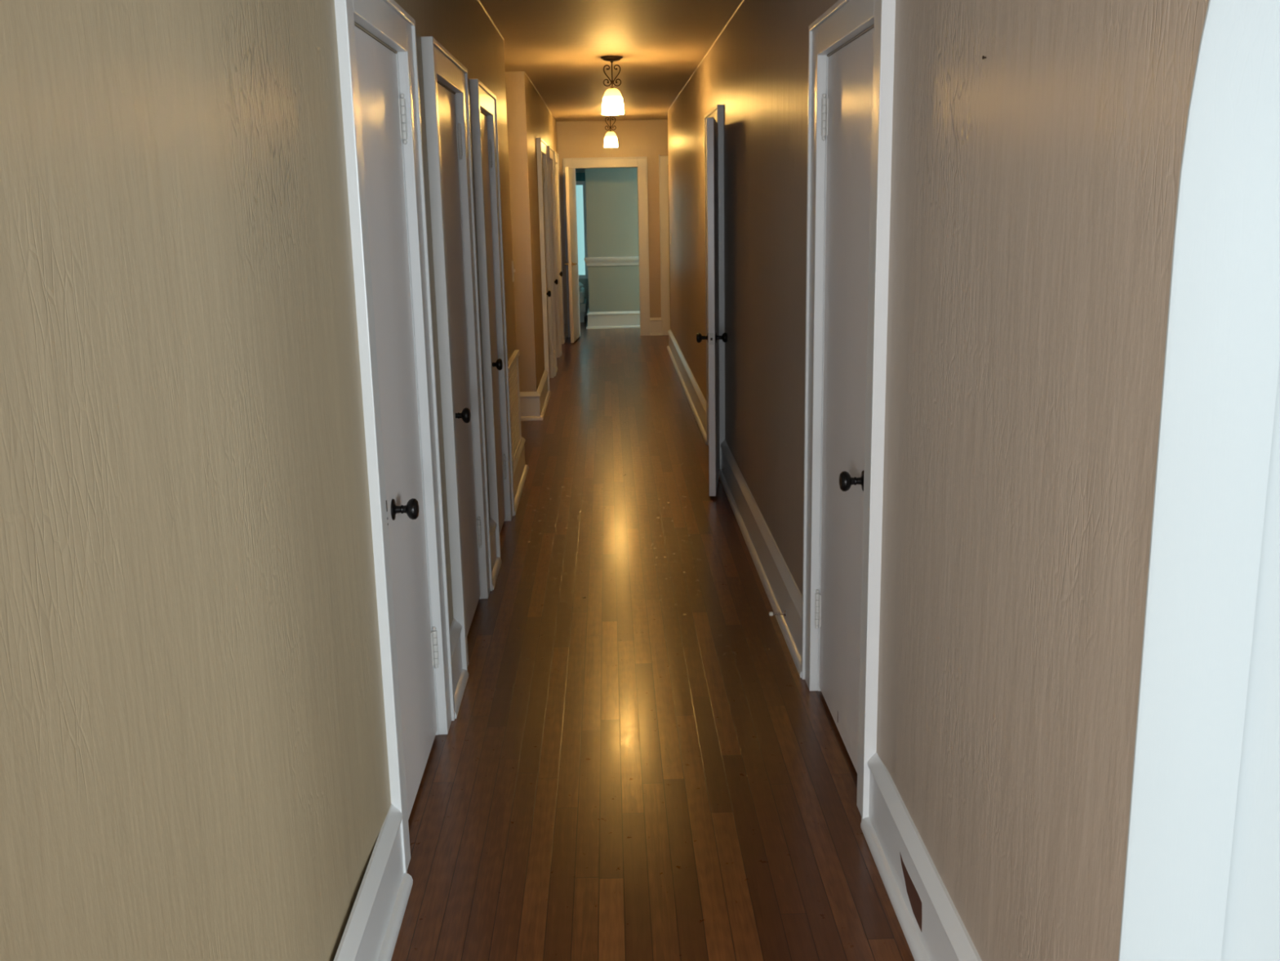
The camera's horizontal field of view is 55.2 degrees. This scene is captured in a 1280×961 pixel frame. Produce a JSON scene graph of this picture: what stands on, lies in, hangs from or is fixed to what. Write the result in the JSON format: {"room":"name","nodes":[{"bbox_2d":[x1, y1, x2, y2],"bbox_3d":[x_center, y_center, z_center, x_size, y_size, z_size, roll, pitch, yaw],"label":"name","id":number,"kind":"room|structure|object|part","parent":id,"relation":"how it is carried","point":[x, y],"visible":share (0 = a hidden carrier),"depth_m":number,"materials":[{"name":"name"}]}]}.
{"room":"home hallway","nodes":[
{"label":"home hallway","id":0,"kind":"room"},
{"bbox_2d":[0,0,516,960],"bbox_3d":[-0.689,-0.488,3.713,0.133,2.415,6.690,-1,13,-1],"label":"wall","id":1,"kind":"structure","parent":0,"point":[194,762],"depth_m":1.55,"materials":[{"name":"beige paint"}]},
{"bbox_2d":[334,0,454,873],"bbox_3d":[-0.643,-0.151,3.091,0.181,2.035,0.936,-1,13,-1],"label":"door","id":2,"kind":"structure","parent":1,"relation":"in","point":[380,91],"depth_m":3.11,"materials":[{"name":"white paint"}]},
{"bbox_3d":[-0.577,0.071,3.012,0.063,0.054,0.054,-1,13,-1],"label":"knob","id":3,"kind":"part","parent":2,"relation":"part of","materials":[{"name":"black metal"}]},
{"bbox_2d":[333,436,528,960],"bbox_3d":[-1.717,0.610,3.958,2.308,0.206,6.731,-1,13,-1],"label":"baseboard","id":4,"kind":"structure","parent":1,"relation":"attached to","point":[371,931],"depth_m":2.66,"materials":[{"name":"white paint"}]},
{"bbox_2d":[420,36,493,671],"bbox_3d":[-0.677,-0.436,4.336,0.181,2.035,0.940,-1,13,-1],"label":"door","id":5,"kind":"structure","parent":1,"relation":"in","point":[447,118],"depth_m":4.36,"materials":[{"name":"white paint"}]},
{"bbox_3d":[-0.609,-0.221,4.161,0.063,0.054,0.054,-1,13,-1],"label":"knob","id":6,"kind":"part","parent":5,"relation":"part of","materials":[{"name":"black metal"}]},
{"bbox_2d":[469,79,514,557],"bbox_3d":[-0.710,-0.720,5.573,0.181,2.035,0.840,-1,13,-1],"label":"door","id":7,"kind":"structure","parent":1,"relation":"in","point":[484,129],"depth_m":5.66,"materials":[{"name":"white paint"}]},
{"bbox_3d":[-0.643,-0.515,5.447,0.063,0.054,0.054,-1,13,-1],"label":"knob","id":8,"kind":"part","parent":7,"relation":"part of","materials":[{"name":"black metal"}]},
{"bbox_2d":[511,261,515,281],"bbox_3d":[-0.713,-1.182,6.925,0.016,0.114,0.070,-1,13,-1],"label":"light switch","id":9,"kind":"object","parent":1,"relation":"attached to","point":[513,268],"visible":1,"depth_m":6.90,"materials":[{"name":"beige plastic"}]},
{"bbox_2d":[507,349,521,464],"bbox_3d":[-0.682,-0.401,6.637,0.026,0.524,0.770,-1,13,-1],"label":"panel","id":10,"kind":"object","parent":1,"relation":"attached to","point":[513,363],"visible":0.6,"depth_m":6.67,"materials":[{"name":"white paint"}]},
{"bbox_2d":[505,71,557,391],"bbox_3d":[-1.969,-2.203,11.288,2.257,2.415,5.475,-1,13,-1],"label":"wall","id":11,"kind":"structure","parent":0,"point":[528,117],"depth_m":8.73,"materials":[{"name":"beige paint"}]},
{"bbox_2d":[520,320,567,421],"bbox_3d":[-1.926,-1.123,11.515,2.298,0.206,5.516,-1,13,-1],"label":"baseboard","id":12,"kind":"structure","parent":11,"relation":"attached to","point":[533,405],"depth_m":8.88,"materials":[{"name":"white paint"}]},
{"bbox_2d":[536,137,555,391],"bbox_3d":[-0.840,-1.818,10.362,0.181,2.035,1.050,-1,13,-1],"label":"door","id":13,"kind":"structure","parent":11,"relation":"in","point":[541,146],"depth_m":10.56,"materials":[{"name":"white paint"}]},
{"bbox_3d":[-0.769,-1.546,10.144,0.063,0.054,0.054,-1,13,-1],"label":"knob","id":14,"kind":"part","parent":13,"relation":"part of","materials":[{"name":"black metal"}]},
{"bbox_2d":[546,146,560,367],"bbox_3d":[-0.879,-2.147,11.800,0.181,2.035,1.000,-1,13,-1],"label":"door","id":15,"kind":"structure","parent":11,"relation":"in","point":[551,170],"depth_m":12.06,"materials":[{"name":"white paint"}]},
{"bbox_2d":[554,151,564,351],"bbox_3d":[-0.911,-2.421,12.993,0.181,2.035,0.950,-1,13,-1],"label":"door","id":16,"kind":"structure","parent":11,"relation":"in","point":[556,155],"depth_m":13.28,"materials":[{"name":"white paint"}]},
{"bbox_2d":[575,168,588,315],"bbox_3d":[-0.459,-3.183,15.422,4.100,2.415,2.700,-1,13,-1],"label":"wall","id":17,"kind":"structure","parent":0,"point":[584,282],"depth_m":16.81,"materials":[{"name":"grey paint"}]},
{"bbox_2d":[479,0,742,121],"bbox_3d":[0.439,-2.538,6.922,7.700,0.100,21.800,-1,13,-1],"label":"ceiling","id":18,"kind":"structure","parent":0,"point":[560,46],"depth_m":7.07,"materials":[{"name":"paint"}]},
{"bbox_2d":[604,115,617,147],"bbox_3d":[-0.300,-3.576,12.493,0.141,0.344,0.141,-1,13,-1],"label":"ceiling lamp","id":19,"kind":"object","parent":18,"relation":"attached to","point":[611,139],"visible":0.93,"depth_m":12.47,"materials":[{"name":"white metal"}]},
{"bbox_3d":[-0.298,-3.483,12.515,0.141,0.154,0.141,-1,13,-1],"label":"lamp shade","id":20,"kind":"part","parent":19,"relation":"part of","materials":[{"name":"beige glass"}]},
{"bbox_2d":[600,55,624,115],"bbox_3d":[-0.173,-2.468,7.660,0.141,0.344,0.141,-1,13,-1],"label":"ceiling lamp","id":21,"kind":"object","parent":18,"relation":"attached to","point":[612,100],"visible":1,"depth_m":7.63,"materials":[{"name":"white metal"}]},
{"bbox_3d":[-0.174,-2.522,7.648,0.054,0.173,0.054,-1,13,-1],"label":"stem","id":22,"kind":"part","parent":21,"relation":"part of","materials":[{"name":"brown metal"}]},
{"bbox_3d":[-0.171,-2.375,7.682,0.141,0.154,0.141,-1,13,-1],"label":"lamp shade","id":23,"kind":"part","parent":21,"relation":"part of","materials":[{"name":"beige glass"}]},
{"bbox_2d":[585,167,639,311],"bbox_3d":[0.405,-3.281,15.772,2.153,2.415,1.820,-1,13,-1],"label":"wall","id":24,"kind":"structure","parent":0,"point":[611,193],"depth_m":14.89,"materials":[{"name":"grey paint"}]},
{"bbox_2d":[575,172,585,181],"bbox_3d":[-1.283,-4.066,16.444,1.140,0.110,0.032,-1,13,-1],"label":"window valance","id":25,"kind":"object","parent":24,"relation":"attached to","point":[579,176],"visible":0.12,"depth_m":16.45,"materials":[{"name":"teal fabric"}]},
{"bbox_2d":[575,181,587,279],"bbox_3d":[-1.226,-3.395,16.666,1.030,1.300,0.060,-1,13,-1],"label":"window","id":26,"kind":"structure","parent":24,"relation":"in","point":[580,185],"depth_m":16.66,"materials":[{"name":"clear glass"}]},
{"bbox_2d":[583,256,639,266],"bbox_3d":[0.416,-2.689,14.953,2.195,0.108,0.042,-1,13,-1],"label":"chair rail","id":27,"kind":"object","parent":24,"relation":"attached to","point":[624,260],"visible":0.34,"depth_m":14.93,"materials":[{"name":"white paint"}]},
{"bbox_2d":[586,306,639,328],"bbox_3d":[0.407,-2.199,15.999,2.194,0.206,1.861,-1,13,-1],"label":"baseboard","id":28,"kind":"structure","parent":24,"relation":"attached to","point":[617,319],"depth_m":15.09,"materials":[{"name":"white paint"}]},
{"bbox_2d":[556,119,670,337],"bbox_3d":[0.246,-2.885,14.062,2.563,2.415,0.120,-1,13,-1],"label":"wall","id":29,"kind":"structure","parent":0,"point":[638,138],"depth_m":13.80,"materials":[{"name":"beige paint"}]},
{"bbox_2d":[562,156,650,342],"bbox_3d":[-0.537,-2.629,13.909,1.154,2.015,0.640,-12,17,-39],"label":"door frame","id":30,"kind":"structure","parent":29,"relation":"in","point":[569,165],"depth_m":13.82,"materials":[{"name":"white paint"}]},
{"bbox_2d":[649,317,662,335],"bbox_3d":[0.186,-1.788,14.229,0.141,0.206,0.041,-1,13,-1],"label":"baseboard","id":31,"kind":"structure","parent":29,"relation":"attached to","point":[655,322],"depth_m":14.23,"materials":[{"name":"white paint"}]},
{"bbox_2d":[658,154,670,335],"bbox_3d":[0.682,-2.694,14.043,0.903,2.035,0.026,-1,13,-1],"label":"trim","id":32,"kind":"structure","parent":29,"relation":"attached to","point":[663,160],"depth_m":14.02,"materials":[{"name":"white paint"}]},
{"bbox_2d":[391,315,914,960],"bbox_3d":[0.488,-0.088,7.485,7.700,0.100,21.800,-1,13,-1],"label":"floor","id":33,"kind":"structure","parent":0,"point":[637,761],"depth_m":3.58,"materials":[{"name":"brown wood"}]},
{"bbox_2d":[578,281,586,322],"bbox_3d":[-1.339,-2.391,16.298,1.240,0.512,0.900,-1,13,-1],"label":"bed","id":34,"kind":"object","parent":33,"relation":"on","point":[583,302],"visible":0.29,"depth_m":15.93,"materials":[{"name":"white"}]},
{"bbox_2d":[578,281,583,289],"bbox_3d":[-0.939,-2.566,16.146,0.390,0.117,0.546,-1,13,-1],"label":"pillow","id":35,"kind":"object","parent":34,"relation":"on","point":[580,285],"depth_m":16.07,"materials":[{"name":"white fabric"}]},
{"bbox_3d":[-1.340,-2.453,16.284,1.200,0.160,0.860,-1,13,-1],"label":"mattress","id":36,"kind":"part","parent":34,"relation":"part of","materials":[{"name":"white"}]},
{"bbox_3d":[-0.754,-2.129,15.963,0.050,0.130,0.050,-1,13,-1],"label":"leg","id":37,"kind":"part","parent":34,"relation":"part of","materials":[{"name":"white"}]},
{"bbox_3d":[-1.337,-2.321,16.314,1.240,0.110,0.900,-1,13,-1],"label":"frame","id":38,"kind":"part","parent":34,"relation":"part of","materials":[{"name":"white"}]},
{"bbox_2d":[667,0,1208,960],"bbox_3d":[0.548,-1.035,5.987,0.136,2.415,13.800,-1,13,-1],"label":"wall","id":39,"kind":"structure","parent":0,"point":[1034,182],"depth_m":2.04,"materials":[{"name":"beige paint"}]},
{"bbox_2d":[477,0,744,121],"bbox_3d":[-0.162,-2.481,6.960,1.182,0.005,13.880,-1,13,-1],"label":"trim","id":40,"kind":"structure","parent":39,"relation":"attached to","point":[479,2],"depth_m":7.63,"materials":[{"name":"beige paint"}]},
{"bbox_2d":[696,104,727,496],"bbox_3d":[0.467,-1.057,6.940,0.243,2.035,1.478,0,13,5],"label":"door","id":41,"kind":"structure","parent":39,"relation":"in","point":[716,337],"depth_m":6.51,"materials":[{"name":"white paint"}]},
{"bbox_3d":[0.323,-0.738,6.332,0.063,0.054,0.055,0,13,6],"label":"knob","id":42,"kind":"part","parent":41,"relation":"part of","materials":[{"name":"black metal"}]},
{"bbox_3d":[0.366,-0.725,6.270,0.022,0.060,0.002,0,13,6],"label":"latch plate","id":43,"kind":"part","parent":41,"relation":"part of","materials":[{"name":"grey metal"}]},
{"bbox_3d":[0.439,-1.123,7.226,0.036,2.035,0.900,-1,13,-1],"label":"casing","id":44,"kind":"part","parent":41,"relation":"part of","materials":[{"name":"white paint"}]},
{"bbox_3d":[0.421,-0.738,6.323,0.063,0.054,0.055,0,13,6],"label":"knob","id":45,"kind":"part","parent":41,"relation":"part of","materials":[{"name":"black metal"}]},
{"bbox_2d":[768,610,786,616],"bbox_3d":[0.504,0.488,4.487,0.061,0.024,0.024,-1,13,-1],"label":"door stop","id":46,"kind":"object","parent":39,"relation":"attached to","point":[771,613],"visible":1,"depth_m":4.48,"materials":[{"name":"silver metal"}]},
{"bbox_2d":[666,328,982,960],"bbox_3d":[1.026,-0.229,7.370,1.182,0.206,11.571,-1,13,-1],"label":"baseboard","id":47,"kind":"structure","parent":39,"relation":"attached to","point":[933,928],"depth_m":2.89,"materials":[{"name":"white paint"}]},
{"bbox_2d":[801,0,895,820],"bbox_3d":[0.592,-0.231,3.334,0.181,2.035,0.990,-1,13,-1],"label":"door","id":48,"kind":"structure","parent":39,"relation":"in","point":[850,111],"depth_m":3.31,"materials":[{"name":"white paint"}]},
{"bbox_3d":[0.543,0.002,3.135,0.063,0.054,0.054,-1,13,-1],"label":"knob","id":49,"kind":"part","parent":48,"relation":"part of","materials":[{"name":"black metal"}]},
{"bbox_2d":[1118,0,1279,960],"bbox_3d":[0.700,0.245,0.527,0.134,2.360,1.900,-1,13,-1],"label":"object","id":50,"kind":"object","parent":39,"relation":"attached to","point":[1222,351],"visible":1,"depth_m":1.44,"materials":[{"name":"white paint"}]},
{"bbox_2d":[1221,360,1279,960],"bbox_3d":[2.599,-0.063,1.580,3.735,2.415,0.120,-1,13,-1],"label":"wall","id":51,"kind":"structure","parent":0,"point":[1251,929],"depth_m":1.57,"materials":[{"name":"white paint"}]}
]}

